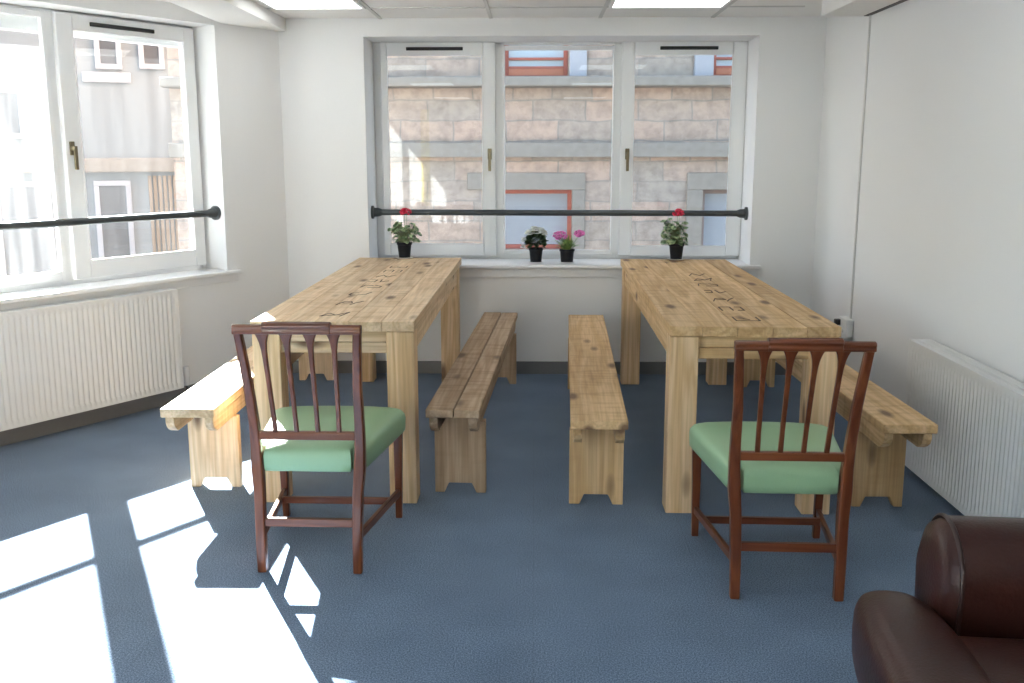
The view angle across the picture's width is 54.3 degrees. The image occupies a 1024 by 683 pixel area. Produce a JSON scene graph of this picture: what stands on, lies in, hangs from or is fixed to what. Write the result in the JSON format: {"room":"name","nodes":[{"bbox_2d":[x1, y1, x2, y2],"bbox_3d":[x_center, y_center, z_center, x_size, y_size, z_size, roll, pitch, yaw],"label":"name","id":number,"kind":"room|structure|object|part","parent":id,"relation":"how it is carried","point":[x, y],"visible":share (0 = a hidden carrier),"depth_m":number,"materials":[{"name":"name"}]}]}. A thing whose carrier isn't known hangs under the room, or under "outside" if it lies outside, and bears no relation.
{"room":"break room","nodes":[
{"label":"break room","id":0,"kind":"room"},
{"bbox_2d":[0,0,289,385],"bbox_3d":[-2.290,-0.782,5.871,0.340,2.562,2.986,7,13,32],"label":"wall","id":1,"kind":"structure","parent":0,"point":[237,68],"depth_m":6.34,"materials":[{"name":"white paint"}]},
{"bbox_2d":[0,288,189,431],"bbox_3d":[-2.358,0.126,5.519,0.101,0.708,1.375,7,13,32],"label":"radiator","id":2,"kind":"object","parent":1,"relation":"attached to","point":[57,360],"visible":1,"depth_m":5.47,"materials":[{"name":"white metal"}]},
{"bbox_2d":[0,288,177,315],"bbox_3d":[-2.370,-0.208,5.418,0.081,0.014,1.300,7,13,32],"label":"grille","id":3,"kind":"object","parent":2,"relation":"attached to","point":[168,292],"depth_m":5.47,"materials":[{"name":"white metal"}]},
{"bbox_2d":[0,3,243,310],"bbox_3d":[-2.364,-1.034,5.585,0.290,1.573,1.900,7,13,32],"label":"window","id":4,"kind":"structure","parent":1,"relation":"in","point":[79,276],"depth_m":5.62,"materials":[{"name":"white plastic"}]},
{"bbox_3d":[-2.433,-1.033,5.552,0.042,0.155,0.028,7,13,32],"label":"handle","id":5,"kind":"part","parent":4,"relation":"part of","materials":[{"name":"brown metal"}]},
{"bbox_3d":[-2.339,-0.683,5.635,0.090,0.089,1.700,7,13,32],"label":"window rail","id":6,"kind":"part","parent":4,"relation":"part of","materials":[{"name":"black metal"}]},
{"bbox_3d":[-2.364,-0.321,5.720,0.290,0.022,1.900,7,13,32],"label":"sill","id":7,"kind":"part","parent":4,"relation":"part of","materials":[{"name":"white paint"}]},
{"bbox_2d":[90,22,154,33],"bbox_3d":[-2.237,-1.802,5.741,0.012,0.022,0.425,7,13,32],"label":"vent","id":8,"kind":"object","parent":4,"relation":"attached to","point":[104,27],"depth_m":5.74,"materials":[{"name":"black"}]},
{"bbox_3d":[-2.232,-1.141,5.918,0.035,1.460,0.929,7,13,32],"label":"sash","id":9,"kind":"part","parent":4,"relation":"part of","materials":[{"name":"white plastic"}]},
{"bbox_2d":[0,364,292,446],"bbox_3d":[-2.168,0.361,5.947,0.012,0.088,2.386,7,13,32],"label":"baseboard","id":10,"kind":"structure","parent":1,"relation":"attached to","point":[35,430],"depth_m":5.61,"materials":[{"name":"grey plastic"}]},
{"bbox_2d":[166,0,285,30],"bbox_3d":[-1.729,-1.217,2.021,0.305,0.079,9.145,0,11,1],"label":"trim","id":11,"kind":"structure","parent":1,"relation":"attached to","point":[246,13],"depth_m":5.76,"materials":[{"name":"white paint"}]},
{"bbox_2d":[0,373,964,682],"bbox_3d":[-0.465,1.158,2.492,5.188,0.200,9.645,0,11,1],"label":"floor","id":12,"kind":"structure","parent":0,"point":[115,568],"depth_m":3.69,"materials":[{"name":"blue carpet"}]},
{"bbox_2d":[160,346,333,486],"bbox_3d":[-1.336,0.255,5.527,0.228,0.450,2.680,0,11,1],"label":"wooden bench","id":13,"kind":"object","parent":12,"relation":"on","point":[209,408],"visible":0.66,"depth_m":4.53,"materials":[{"name":"brown wood"}]},
{"bbox_3d":[-1.419,0.109,5.500,0.036,0.075,2.636,0,11,1],"label":"rail","id":14,"kind":"part","parent":13,"relation":"part of","materials":[{"name":"brown wood"}]},
{"bbox_3d":[-1.336,0.053,5.488,0.226,0.038,2.680,0,11,1],"label":"seat","id":15,"kind":"part","parent":13,"relation":"part of","materials":[{"name":"brown wood"}]},
{"bbox_3d":[-1.353,0.460,4.549,0.228,0.411,0.042,0,11,1],"label":"panel","id":16,"kind":"part","parent":13,"relation":"part of","materials":[{"name":"brown wood"}]},
{"bbox_3d":[-1.253,0.109,5.497,0.036,0.075,2.636,0,11,1],"label":"rail","id":17,"kind":"part","parent":13,"relation":"part of","materials":[{"name":"brown wood"}]},
{"bbox_3d":[-1.315,0.055,6.690,0.228,0.411,0.042,0,11,1],"label":"panel","id":18,"kind":"part","parent":13,"relation":"part of","materials":[{"name":"brown wood"}]},
{"bbox_2d":[231,321,405,573],"bbox_3d":[-0.724,0.330,3.801,0.546,0.943,0.760,0,11,2],"label":"dining chair","id":19,"kind":"object","parent":12,"relation":"on","point":[315,438],"visible":1,"depth_m":3.58,"materials":[{"name":"brown wood"}]},
{"bbox_3d":[-0.918,0.393,3.527,0.047,0.921,0.159,0,11,2],"label":"post","id":20,"kind":"part","parent":19,"relation":"part of","materials":[{"name":"brown wood"}]},
{"bbox_3d":[-0.953,0.538,4.162,0.037,0.400,0.042,0,11,2],"label":"leg","id":21,"kind":"part","parent":19,"relation":"part of","materials":[{"name":"brown wood"}]},
{"bbox_3d":[-0.726,-0.041,3.366,0.439,0.033,0.030,0,11,2],"label":"rail","id":22,"kind":"part","parent":19,"relation":"part of","materials":[{"name":"brown wood"}]},
{"bbox_3d":[-0.729,0.334,3.558,0.352,0.030,0.026,0,11,2],"label":"rail","id":23,"kind":"part","parent":19,"relation":"part of","materials":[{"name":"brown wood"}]},
{"bbox_3d":[-0.721,0.358,3.877,0.546,0.108,0.622,0,11,2],"label":"seat","id":24,"kind":"part","parent":19,"relation":"part of","materials":[{"name":"green fabric"}]},
{"bbox_3d":[-0.544,0.396,3.511,0.059,0.921,0.166,-1,11,-7],"label":"post","id":25,"kind":"part","parent":19,"relation":"part of","materials":[{"name":"brown wood"}]},
{"bbox_3d":[-0.468,0.541,4.141,0.037,0.400,0.042,0,11,2],"label":"leg","id":26,"kind":"part","parent":19,"relation":"part of","materials":[{"name":"brown wood"}]},
{"bbox_2d":[250,258,460,502],"bbox_3d":[-0.723,0.069,5.555,0.693,0.805,2.615,0,11,2],"label":"wooden table","id":27,"kind":"object","parent":12,"relation":"on","point":[395,301],"visible":0.84,"depth_m":4.41,"materials":[{"name":"brown wood"}]},
{"bbox_3d":[-1.042,0.320,4.349,0.118,0.760,0.118,0,11,2],"label":"leg","id":28,"kind":"part","parent":27,"relation":"part of","materials":[{"name":"brown wood"}]},
{"bbox_3d":[-0.979,-0.113,6.642,0.118,0.760,0.118,0,11,2],"label":"leg","id":29,"kind":"part","parent":27,"relation":"part of","materials":[{"name":"brown wood"}]},
{"bbox_3d":[-0.471,0.322,4.334,0.118,0.760,0.118,0,11,2],"label":"leg","id":30,"kind":"part","parent":27,"relation":"part of","materials":[{"name":"brown wood"}]},
{"bbox_3d":[-0.408,-0.111,6.627,0.118,0.760,0.118,0,11,2],"label":"leg","id":31,"kind":"part","parent":27,"relation":"part of","materials":[{"name":"brown wood"}]},
{"bbox_3d":[-0.722,-0.565,6.715,0.120,0.009,0.120,0,11,1],"label":"saucer","id":32,"kind":"object","parent":27,"relation":"on","visible":0},
{"bbox_2d":[387,208,421,257],"bbox_3d":[-0.724,-0.729,6.690,0.214,0.334,0.208,7,13,34],"label":"geranium","id":33,"kind":"object","parent":32,"relation":"on","point":[404,236],"visible":1,"depth_m":6.67,"materials":[{"name":"green plant"}]},
{"bbox_2d":[425,312,517,492],"bbox_3d":[-0.162,0.264,5.473,0.228,0.450,2.600,1,11,4],"label":"wooden bench","id":34,"kind":"object","parent":12,"relation":"on","point":[455,413],"visible":1,"depth_m":4.48,"materials":[{"name":"brown wood"}]},
{"bbox_3d":[-0.244,0.117,5.451,0.036,0.075,2.556,1,11,4],"label":"rail","id":35,"kind":"part","parent":34,"relation":"part of","materials":[{"name":"brown wood"}]},
{"bbox_3d":[-0.230,0.473,4.472,0.228,0.411,0.042,1,11,4],"label":"panel","id":36,"kind":"part","parent":34,"relation":"part of","materials":[{"name":"brown wood"}]},
{"bbox_3d":[-0.162,0.062,5.434,0.226,0.038,2.600,1,11,4],"label":"seat","id":37,"kind":"part","parent":34,"relation":"part of","materials":[{"name":"brown wood"}]},
{"bbox_3d":[-0.079,0.119,5.440,0.036,0.075,2.556,1,11,4],"label":"rail","id":38,"kind":"part","parent":34,"relation":"part of","materials":[{"name":"brown wood"}]},
{"bbox_3d":[-0.086,0.075,6.580,0.228,0.411,0.042,1,11,4],"label":"panel","id":39,"kind":"part","parent":34,"relation":"part of","materials":[{"name":"brown wood"}]},
{"bbox_2d":[568,315,627,504],"bbox_3d":[0.419,0.291,5.330,0.233,0.450,2.660,1,11,3],"label":"wooden bench","id":40,"kind":"object","parent":12,"relation":"on","point":[598,416],"visible":1,"depth_m":4.32,"materials":[{"name":"brown wood"}]},
{"bbox_3d":[0.477,0.104,6.424,0.233,0.411,0.042,1,11,3],"label":"panel","id":41,"kind":"part","parent":40,"relation":"part of","materials":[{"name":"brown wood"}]},
{"bbox_3d":[0.333,0.144,5.307,0.036,0.075,2.616,1,11,3],"label":"rail","id":42,"kind":"part","parent":40,"relation":"part of","materials":[{"name":"brown wood"}]},
{"bbox_3d":[0.365,0.502,4.319,0.233,0.411,0.042,1,11,3],"label":"panel","id":43,"kind":"part","parent":40,"relation":"part of","materials":[{"name":"brown wood"}]},
{"bbox_3d":[0.419,0.088,5.292,0.231,0.038,2.660,1,11,3],"label":"seat","id":44,"kind":"part","parent":40,"relation":"part of","materials":[{"name":"brown wood"}]},
{"bbox_3d":[0.504,0.145,5.298,0.036,0.075,2.616,1,11,3],"label":"rail","id":45,"kind":"part","parent":40,"relation":"part of","materials":[{"name":"brown wood"}]},
{"bbox_2d":[620,259,841,514],"bbox_3d":[1.032,0.090,5.431,0.693,0.805,2.642,0,11,2],"label":"wooden table","id":46,"kind":"object","parent":12,"relation":"on","point":[697,309],"visible":0.95,"depth_m":4.24,"materials":[{"name":"brown wood"}]},
{"bbox_3d":[0.780,-0.100,6.565,0.118,0.760,0.118,0,11,2],"label":"leg","id":47,"kind":"part","parent":46,"relation":"part of","materials":[{"name":"brown wood"}]},
{"bbox_3d":[0.709,0.344,4.213,0.118,0.760,0.118,0,11,2],"label":"leg","id":48,"kind":"part","parent":46,"relation":"part of","materials":[{"name":"brown wood"}]},
{"bbox_3d":[1.351,-0.098,6.548,0.118,0.760,0.118,0,11,2],"label":"leg","id":49,"kind":"part","parent":46,"relation":"part of","materials":[{"name":"brown wood"}]},
{"bbox_3d":[1.280,0.346,4.197,0.118,0.760,0.118,0,11,2],"label":"leg","id":50,"kind":"part","parent":46,"relation":"part of","materials":[{"name":"brown wood"}]},
{"bbox_3d":[1.084,-0.544,6.596,0.120,0.009,0.120,0,11,1],"label":"saucer","id":51,"kind":"object","parent":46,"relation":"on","visible":0},
{"bbox_2d":[660,208,687,258],"bbox_3d":[1.066,-0.707,6.562,0.198,0.335,0.165,0,11,-1],"label":"geranium","id":52,"kind":"object","parent":51,"relation":"on","point":[675,242],"visible":1,"depth_m":6.55,"materials":[{"name":"green plant"}]},
{"bbox_2d":[689,338,876,601],"bbox_3d":[0.950,0.378,3.579,0.546,0.928,0.760,1,11,3],"label":"dining chair","id":53,"kind":"object","parent":12,"relation":"on","point":[783,457],"visible":1,"depth_m":3.36,"materials":[{"name":"brown wood"}]},
{"bbox_3d":[0.723,0.582,3.941,0.037,0.394,0.042,1,11,3],"label":"leg","id":54,"kind":"part","parent":53,"relation":"part of","materials":[{"name":"brown wood"}]},
{"bbox_3d":[0.745,0.440,3.307,0.055,0.906,0.164,2,11,10],"label":"post","id":55,"kind":"part","parent":53,"relation":"part of","materials":[{"name":"brown wood"}]},
{"bbox_3d":[0.953,0.406,3.655,0.546,0.107,0.622,1,11,3],"label":"seat","id":56,"kind":"part","parent":53,"relation":"part of","materials":[{"name":"green fabric"}]},
{"bbox_3d":[0.934,0.383,3.336,0.352,0.030,0.026,1,11,3],"label":"rail","id":57,"kind":"part","parent":53,"relation":"part of","materials":[{"name":"brown wood"}]},
{"bbox_3d":[0.924,0.014,3.146,0.439,0.032,0.030,1,11,3],"label":"rail","id":58,"kind":"part","parent":53,"relation":"part of","materials":[{"name":"brown wood"}]},
{"bbox_3d":[1.208,0.586,3.916,0.037,0.394,0.042,1,11,3],"label":"leg","id":59,"kind":"part","parent":53,"relation":"part of","materials":[{"name":"brown wood"}]},
{"bbox_3d":[1.118,0.444,3.288,0.048,0.906,0.161,0,11,0],"label":"post","id":60,"kind":"part","parent":53,"relation":"part of","materials":[{"name":"brown wood"}]},
{"bbox_2d":[744,359,937,506],"bbox_3d":[1.585,0.296,5.298,0.216,0.450,2.720,0,11,1],"label":"wooden bench","id":61,"kind":"object","parent":12,"relation":"on","point":[887,423],"visible":0.56,"depth_m":4.27,"materials":[{"name":"brown wood"}]},
{"bbox_3d":[1.600,0.092,6.481,0.216,0.411,0.042,0,11,1],"label":"panel","id":62,"kind":"part","parent":61,"relation":"part of","materials":[{"name":"brown wood"}]},
{"bbox_3d":[1.508,0.149,5.271,0.036,0.075,2.676,0,11,1],"label":"rail","id":63,"kind":"part","parent":61,"relation":"part of","materials":[{"name":"brown wood"}]},
{"bbox_3d":[1.585,0.093,5.260,0.214,0.038,2.720,0,11,1],"label":"seat","id":64,"kind":"part","parent":61,"relation":"part of","materials":[{"name":"brown wood"}]},
{"bbox_3d":[1.572,0.507,4.285,0.216,0.411,0.042,0,11,1],"label":"panel","id":65,"kind":"part","parent":61,"relation":"part of","materials":[{"name":"brown wood"}]},
{"bbox_3d":[1.662,0.149,5.269,0.036,0.075,2.676,0,11,1],"label":"rail","id":66,"kind":"part","parent":61,"relation":"part of","materials":[{"name":"brown wood"}]},
{"bbox_2d":[852,513,1023,682],"bbox_3d":[1.250,0.685,1.971,0.985,0.920,1.122,1,11,6],"label":"armchair","id":67,"kind":"object","parent":12,"relation":"on","point":[963,622],"visible":1,"depth_m":2.27,"materials":[{"name":"brown leather"}]},
{"bbox_3d":[1.019,0.688,2.427,0.045,0.537,0.266,1,11,6],"label":"arm","id":68,"kind":"part","parent":67,"relation":"part of","materials":[{"name":"brown leather"}]},
{"bbox_2d":[852,590,1023,682],"bbox_3d":[1.200,0.781,1.995,0.885,0.222,1.000,1,11,6],"label":"seat cushion","id":69,"kind":"object","parent":67,"relation":"on","point":[898,637],"depth_m":2.18,"materials":[{"name":"brown leather"}]},
{"bbox_3d":[1.403,0.696,2.386,0.728,0.545,0.270,1,11,6],"label":"arm","id":70,"kind":"part","parent":67,"relation":"part of","materials":[{"name":"brown leather"}]},
{"bbox_2d":[157,0,821,17],"bbox_3d":[-0.467,-1.359,2.016,5.188,0.200,9.645,0,11,1],"label":"ceiling","id":71,"kind":"structure","parent":0,"point":[812,7],"depth_m":6.15,"materials":[{"name":"paint"}]},
{"bbox_2d":[256,0,365,9],"bbox_3d":[-1.168,-1.949,5.712,0.560,0.012,0.630,0,11,1],"label":"recessed light","id":72,"kind":"object","parent":71,"relation":"in","point":[273,4],"visible":0.99,"depth_m":5.83,"materials":[{"name":"white plastic"}]},
{"bbox_2d":[609,0,732,8],"bbox_3d":[0.914,-1.942,5.666,0.685,0.012,0.630,0,11,1],"label":"recessed light","id":73,"kind":"object","parent":71,"relation":"in","point":[614,4],"visible":1,"depth_m":5.80,"materials":[{"name":"white plastic"}]},
{"bbox_2d":[278,16,826,361],"bbox_3d":[0.206,-0.980,6.910,4.700,2.562,0.460,0,11,1],"label":"wall","id":74,"kind":"structure","parent":0,"point":[327,73],"depth_m":6.65,"materials":[{"name":"white paint"}]},
{"bbox_2d":[267,0,804,18],"bbox_3d":[0.028,-1.127,1.310,3.230,0.016,10.496,0,11,1],"label":"trim","id":75,"kind":"structure","parent":74,"relation":"attached to","point":[607,2],"depth_m":6.00,"materials":[{"name":"silver metal"}]},
{"bbox_2d":[293,360,785,374],"bbox_3d":[0.253,0.181,6.888,3.554,0.088,0.012,0,11,1],"label":"baseboard","id":76,"kind":"structure","parent":74,"relation":"attached to","point":[424,367],"depth_m":6.88,"materials":[{"name":"grey plastic"}]},
{"bbox_2d":[371,41,760,277],"bbox_3d":[0.326,-1.256,6.815,2.702,1.595,0.470,0,11,1],"label":"window","id":77,"kind":"structure","parent":74,"relation":"in","point":[489,258],"depth_m":6.93,"materials":[{"name":"white plastic"}]},
{"bbox_2d":[397,242,411,257],"bbox_3d":[-0.722,-0.615,6.705,0.104,0.105,0.104,0,11,1],"label":"pot","id":78,"kind":"object","parent":77,"relation":"on","point":[404,250],"depth_m":6.67,"materials":[{"name":"black plastic"}]},
{"bbox_2d":[406,47,462,50],"bbox_3d":[-0.532,-2.008,6.848,0.390,0.022,0.012,0,11,1],"label":"vent","id":79,"kind":"object","parent":77,"relation":"attached to","point":[407,48],"depth_m":6.84,"materials":[{"name":"black"}]},
{"bbox_3d":[-0.511,-1.335,7.000,0.796,1.467,0.035,0,11,1],"label":"sash","id":80,"kind":"part","parent":77,"relation":"part of","materials":[{"name":"white plastic"}]},
{"bbox_3d":[-0.156,-1.267,6.965,0.028,0.155,0.042,0,11,1],"label":"handle","id":81,"kind":"part","parent":77,"relation":"part of","materials":[{"name":"brown metal"}]},
{"bbox_3d":[0.320,-0.882,6.850,2.572,0.097,0.090,0,11,1],"label":"window rail","id":82,"kind":"part","parent":77,"relation":"part of","materials":[{"name":"black metal"}]},
{"bbox_3d":[0.326,-0.545,6.949,2.702,0.022,0.470,0,11,1],"label":"sill","id":83,"kind":"part","parent":77,"relation":"part of","materials":[{"name":"white paint"}]},
{"bbox_3d":[0.803,-1.264,6.944,0.028,0.155,0.042,0,11,1],"label":"handle","id":84,"kind":"part","parent":77,"relation":"part of","materials":[{"name":"brown metal"}]},
{"bbox_3d":[1.183,-1.329,6.962,0.855,1.467,0.035,0,11,1],"label":"sash","id":85,"kind":"part","parent":77,"relation":"part of","materials":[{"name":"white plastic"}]},
{"bbox_2d":[660,46,718,49],"bbox_3d":[1.210,-2.002,6.809,0.395,0.022,0.012,0,11,1],"label":"vent","id":86,"kind":"object","parent":77,"relation":"attached to","point":[661,47],"depth_m":6.81,"materials":[{"name":"black"}]},
{"bbox_3d":[0.378,-0.546,6.871,0.110,0.009,0.110,0,11,1],"label":"saucer","id":87,"kind":"object","parent":77,"relation":"on","visible":0},
{"bbox_2d":[553,230,584,261],"bbox_3d":[0.374,-0.655,6.853,0.194,0.224,0.209,-10,14,-42],"label":"potted flowers","id":88,"kind":"object","parent":87,"relation":"on","point":[566,251],"visible":1,"depth_m":6.82,"materials":[{"name":"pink plant"}]},
{"bbox_3d":[0.378,-0.590,6.863,0.106,0.092,0.105,0,11,1],"label":"pot","id":89,"kind":"part","parent":88,"relation":"part of","materials":[{"name":"black plastic"}]},
{"bbox_3d":[0.165,-0.547,6.876,0.104,0.009,0.104,0,11,1],"label":"saucer","id":90,"kind":"object","parent":77,"relation":"on","visible":0},
{"bbox_2d":[521,226,548,261],"bbox_3d":[0.155,-0.667,6.854,0.194,0.247,0.158,0,11,1],"label":"potted flowers","id":91,"kind":"object","parent":90,"relation":"on","point":[536,232],"visible":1,"depth_m":6.82,"materials":[{"name":"green plant"}]},
{"bbox_3d":[0.165,-0.595,6.867,0.102,0.100,0.101,0,11,1],"label":"pot","id":92,"kind":"part","parent":91,"relation":"part of","materials":[{"name":"black plastic"}]},
{"bbox_2d":[669,243,683,258],"bbox_3d":[1.084,-0.594,6.587,0.104,0.105,0.104,0,11,1],"label":"pot","id":93,"kind":"object","parent":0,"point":[676,249],"depth_m":6.55,"materials":[{"name":"black plastic"}]},
{"bbox_2d":[811,0,1023,402],"bbox_3d":[2.050,-0.074,2.100,0.250,2.562,9.445,0,11,1],"label":"wall","id":94,"kind":"structure","parent":0,"point":[939,257],"depth_m":4.79,"materials":[{"name":"white paint"}]},
{"bbox_2d":[834,316,853,336],"bbox_3d":[1.972,-0.089,5.944,0.075,0.105,0.150,0,11,1],"label":"wall socket","id":95,"kind":"object","parent":94,"relation":"attached to","point":[847,324],"visible":0.89,"depth_m":5.88,"materials":[{"name":"white plastic"}]},
{"bbox_2d":[849,15,870,318],"bbox_3d":[2.002,-1.031,5.733,0.013,1.825,0.028,0,11,1],"label":"cable","id":96,"kind":"object","parent":94,"relation":"attached to","point":[869,25],"visible":1,"depth_m":5.74,"materials":[{"name":"white plastic"}]},
{"bbox_2d":[821,0,899,16],"bbox_3d":[1.770,-1.115,1.541,0.233,0.107,8.320,0,11,1],"label":"trim","id":97,"kind":"structure","parent":94,"relation":"attached to","point":[830,8],"depth_m":5.36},
{"bbox_2d":[864,0,907,15],"bbox_3d":[1.901,-1.087,1.533,0.030,0.056,8.300,0,11,1],"label":"trim","id":98,"kind":"structure","parent":94,"relation":"attached to","point":[900,1],"depth_m":5.28,"materials":[{"name":"black plastic"}]},
{"bbox_2d":[905,339,1023,517],"bbox_3d":[1.900,0.444,3.873,0.121,0.597,1.750,0,11,1],"label":"radiator","id":99,"kind":"object","parent":94,"relation":"attached to","point":[974,461],"visible":0.94,"depth_m":4.05,"materials":[{"name":"white metal"}]},
{"bbox_2d":[908,339,1023,399],"bbox_3d":[1.890,0.157,3.819,0.101,0.014,1.750,0,11,1],"label":"grille","id":100,"kind":"object","parent":99,"relation":"attached to","point":[1012,388],"depth_m":4.07,"materials":[{"name":"white metal"}]},
{"label":"outside","id":101,"kind":"structure","parent":0,"visible":0},
{"bbox_3d":[0.172,3.620,8.314,80.000,0.200,75.000,0,11,1],"label":"ground","id":102,"kind":"structure","parent":101,"visible":0},
{"bbox_2d":[0,30,178,276],"bbox_3d":[-10.165,-2.564,18.752,13.300,8.100,4.200,-4,12,-22],"label":"building","id":103,"kind":"structure","parent":102,"relation":"on","point":[126,127],"depth_m":17.61,"materials":[{"name":"stone"}]},
{"bbox_2d":[148,176,178,252],"bbox_3d":[-6.245,-2.039,18.374,0.735,2.000,0.100,-4,12,-22],"label":"shutter","id":104,"kind":"object","parent":103,"relation":"hanging from","point":[163,236],"depth_m":18.25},
{"bbox_2d":[159,45,731,250],"bbox_3d":[1.679,-4.223,14.271,11.300,13.000,6.320,0,11,1],"label":"stone building","id":105,"kind":"structure","parent":102,"relation":"on","point":[558,103],"depth_m":11.75,"materials":[{"name":"stone"}]},
{"bbox_3d":[0.282,-3.169,11.743,0.645,0.070,0.040,0,11,1],"label":"sill panel","id":106,"kind":"part","parent":105,"relation":"part of","materials":[{"name":"stone"}]},
{"bbox_3d":[2.854,-3.161,11.686,0.930,0.070,0.040,0,11,1],"label":"sill panel","id":107,"kind":"part","parent":105,"relation":"part of","materials":[{"name":"stone"}]}
]}

